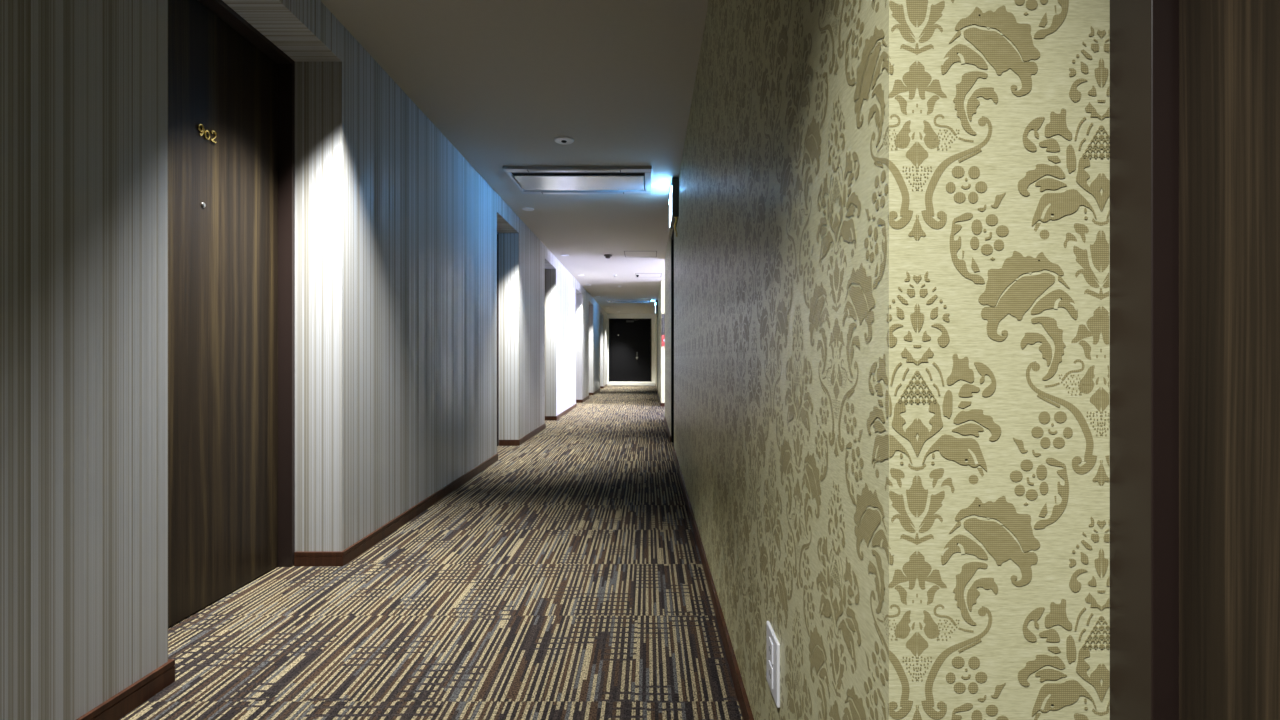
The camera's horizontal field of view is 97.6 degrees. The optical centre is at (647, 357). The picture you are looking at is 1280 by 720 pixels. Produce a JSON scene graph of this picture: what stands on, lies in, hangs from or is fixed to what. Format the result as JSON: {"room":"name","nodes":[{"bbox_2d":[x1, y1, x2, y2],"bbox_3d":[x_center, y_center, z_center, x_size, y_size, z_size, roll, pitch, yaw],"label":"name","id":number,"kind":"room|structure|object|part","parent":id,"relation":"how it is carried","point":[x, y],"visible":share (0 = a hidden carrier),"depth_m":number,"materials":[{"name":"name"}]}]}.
{"room":"hotel corridor","nodes":[
{"label":"hotel corridor","id":0,"kind":"room"},
{"bbox_2d":[0,0,606,719],"bbox_3d":[-1.567,-0.280,7.800,0.420,2.400,21.600,0,0,0],"label":"wall","id":1,"kind":"structure","parent":0,"point":[396,231],"depth_m":1.53,"materials":[{"name":"paper"}]},
{"bbox_2d":[168,0,294,626],"bbox_3d":[-1.615,-0.198,2.034,0.105,2.235,0.901,0,0,0],"label":"door","id":2,"kind":"structure","parent":1,"relation":"in","point":[231,89],"depth_m":2.17,"materials":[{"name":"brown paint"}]},
{"bbox_3d":[-1.617,-0.198,2.034,0.102,2.235,0.901,0,0,0],"label":"frame","id":3,"kind":"part","parent":2,"relation":"part of","materials":[{"name":"brown paint"}]},
{"bbox_2d":[76,384,606,719],"bbox_3d":[-1.454,0.889,7.800,0.216,0.062,21.600,0,0,0],"label":"baseboard","id":4,"kind":"structure","parent":1,"relation":"attached to","point":[136,694],"depth_m":2.47,"materials":[{"name":"brown wood"}]},
{"bbox_2d":[497,232,498,445],"bbox_3d":[-1.615,-0.198,5.455,0.105,2.235,0.850,0,0,0],"label":"door","id":5,"kind":"structure","parent":1,"relation":"in","point":[497,232],"depth_m":5.86,"materials":[{"name":"brown paint"}]},
{"bbox_2d":[119,386,742,719],"bbox_3d":[0.750,0.950,7.850,5.300,0.060,22.100,0,0,0],"label":"floor","id":6,"kind":"structure","parent":0,"point":[565,579],"depth_m":2.01,"materials":[{"name":"carpet"}]},
{"bbox_2d":[320,0,708,312],"bbox_3d":[0.750,-1.530,7.850,5.300,0.100,22.100,0,0,0],"label":"ceiling","id":7,"kind":"structure","parent":0,"point":[500,80],"depth_m":3.12,"materials":[{"name":"paint"}]},
{"bbox_2d":[522,207,533,210],"bbox_3d":[-1.190,-1.476,5.560,0.116,0.007,0.116,0,0,0],"label":"recessed light","id":8,"kind":"object","parent":7,"relation":"in","point":[525,208],"visible":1,"depth_m":5.55,"materials":[{"name":"white"}]},
{"bbox_2d":[554,136,573,144],"bbox_3d":[-0.570,-1.471,3.800,0.132,0.018,0.132,0,0,0],"label":"recessed light","id":9,"kind":"object","parent":7,"relation":"in","point":[564,140],"visible":1,"depth_m":3.78,"materials":[{"name":"white plastic"}]},
{"bbox_2d":[503,166,651,193],"bbox_3d":[-0.545,-1.467,4.655,1.150,0.026,0.670,0,0,0],"label":"air conditioner","id":10,"kind":"object","parent":7,"relation":"attached to","point":[528,179],"visible":1,"depth_m":4.57,"materials":[{"name":"silver metal"}]},
{"bbox_3d":[-0.557,-1.466,4.684,1.042,0.016,0.378,0,0,0],"label":"intake panel","id":11,"kind":"part","parent":10,"relation":"part of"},
{"bbox_2d":[604,254,611,258],"bbox_3d":[-0.575,-1.455,8.050,0.120,0.050,0.120,0,0,0],"label":"smoke detector","id":12,"kind":"object","parent":7,"relation":"attached to","point":[607,256],"visible":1,"depth_m":8.02,"materials":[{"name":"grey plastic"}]},
{"bbox_2d":[606,300,650,302],"bbox_3d":[-0.490,-1.467,14.500,1.150,0.026,0.670,0,0,0],"label":"air conditioner","id":13,"kind":"object","parent":7,"relation":"attached to","point":[608,301],"visible":1,"depth_m":14.45,"materials":[{"name":"silver metal"}]},
{"bbox_3d":[-0.502,-1.466,14.529,1.042,0.016,0.378,0,0,0],"label":"intake panel","id":14,"kind":"part","parent":13,"relation":"part of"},
{"bbox_2d":[624,251,656,256],"bbox_3d":[-0.105,-1.478,7.970,0.460,0.004,0.460,0,0,0],"label":"access hatch","id":15,"kind":"object","parent":7,"relation":"attached to","point":[627,253],"visible":1,"depth_m":7.92,"materials":[{"name":"white paint"}]},
{"bbox_2d":[635,273,661,276],"bbox_3d":[0.010,-1.478,10.000,0.460,0.004,0.460,0,0,0],"label":"access hatch","id":16,"kind":"object","parent":7,"relation":"attached to","point":[639,274],"visible":1,"depth_m":9.91,"materials":[{"name":"paint"}]},
{"bbox_2d":[607,313,655,385],"bbox_3d":[-0.552,-0.280,18.700,1.609,2.400,0.200,0,0,0],"label":"wall","id":17,"kind":"structure","parent":0,"point":[652,316],"depth_m":18.60,"materials":[{"name":"white paint"}]},
{"bbox_2d":[607,319,654,385],"bbox_3d":[-0.552,-0.195,18.599,1.585,2.230,0.233,0,0,0],"label":"door","id":18,"kind":"structure","parent":17,"relation":"in","point":[629,339],"depth_m":18.63,"materials":[{"name":"black paint"}]},
{"bbox_3d":[-0.552,0.855,18.605,1.585,0.130,0.210,0,0,0],"label":"sill","id":19,"kind":"part","parent":18,"relation":"part of","materials":[{"name":"white paint"}]},
{"bbox_2d":[656,0,1109,719],"bbox_3d":[0.525,-0.280,7.800,0.549,2.400,21.600,0,0,0],"label":"wall","id":20,"kind":"structure","parent":0,"point":[892,242],"depth_m":0.59,"materials":[{"name":"beige paper"}]},
{"bbox_2d":[655,300,657,317],"bbox_3d":[0.223,-1.254,14.450,0.066,0.442,0.460,0,0,0],"label":"exit sign","id":21,"kind":"object","parent":20,"relation":"attached to","point":[656,303],"visible":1,"depth_m":14.22,"materials":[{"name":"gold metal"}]},
{"bbox_2d":[661,314,664,345],"bbox_3d":[0.328,-0.530,10.661,0.145,0.620,0.079,0,0,0],"label":"fire alarm box","id":22,"kind":"object","parent":20,"relation":"attached to","point":[662,315],"visible":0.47,"depth_m":10.65,"materials":[{"name":"grey metal"}]},
{"bbox_3d":[0.328,-0.328,10.672,0.145,0.215,0.055,0,0,0],"label":"alarm panel","id":23,"kind":"part","parent":22,"relation":"part of","materials":[{"name":"red paint"}]},
{"bbox_2d":[671,229,673,441],"bbox_3d":[0.419,-0.198,5.785,0.330,2.235,0.710,0,0,0],"label":"door","id":24,"kind":"structure","parent":20,"relation":"in","point":[672,236],"depth_m":6.12,"materials":[{"name":"black paint"}]},
{"bbox_2d":[669,177,678,236],"bbox_3d":[0.223,-1.254,4.800,0.066,0.442,0.460,0,0,0],"label":"exit sign","id":25,"kind":"object","parent":20,"relation":"attached to","point":[674,192],"visible":1,"depth_m":4.57,"materials":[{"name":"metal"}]},
{"bbox_3d":[0.193,-1.265,4.800,0.007,0.194,0.444,0,0,0],"label":"lit panel","id":26,"kind":"part","parent":25,"relation":"part of","materials":[{"name":"white plastic"}]},
{"bbox_2d":[655,384,753,719],"bbox_3d":[0.359,0.889,7.800,0.236,0.062,21.600,0,0,0],"label":"baseboard","id":27,"kind":"structure","parent":20,"relation":"attached to","point":[746,712],"depth_m":1.89,"materials":[{"name":"brown wood"}]},
{"bbox_2d":[766,621,779,707],"bbox_3d":[0.247,0.605,1.113,0.010,0.122,0.098,0,0,0],"label":"power outlet","id":28,"kind":"object","parent":20,"relation":"attached to","point":[772,643],"visible":1,"depth_m":1.09,"materials":[{"name":"white plastic"}]},
{"bbox_2d":[768,660,772,688],"bbox_3d":[0.244,0.629,1.113,0.003,0.040,0.032,0,0,0],"label":"socket","id":29,"kind":"object","parent":28,"relation":"attached to","point":[770,664],"depth_m":1.11,"materials":[{"name":"white plastic"}]},
{"bbox_2d":[768,637,772,664],"bbox_3d":[0.244,0.581,1.113,0.003,0.040,0.032,0,0,0],"label":"socket","id":30,"kind":"object","parent":28,"relation":"attached to","point":[770,639],"depth_m":1.11,"materials":[{"name":"white plastic"}]},
{"bbox_2d":[1110,0,1279,719],"bbox_3d":[0.511,-0.198,0.128,0.141,2.235,0.916,0,0,0],"label":"door","id":31,"kind":"structure","parent":20,"relation":"in","point":[1195,84],"depth_m":0.52,"materials":[{"name":"brown paint"}]},
{"bbox_3d":[0.532,-0.198,0.128,0.100,2.235,0.916,0,0,0],"label":"frame","id":32,"kind":"part","parent":31,"relation":"part of","materials":[{"name":"brown paint"}]},
{"bbox_3d":[0.524,-0.174,0.128,0.040,2.176,0.810,0,0,0],"label":"panel","id":33,"kind":"part","parent":31,"relation":"part of","materials":[{"name":"brown wood"}]}
]}

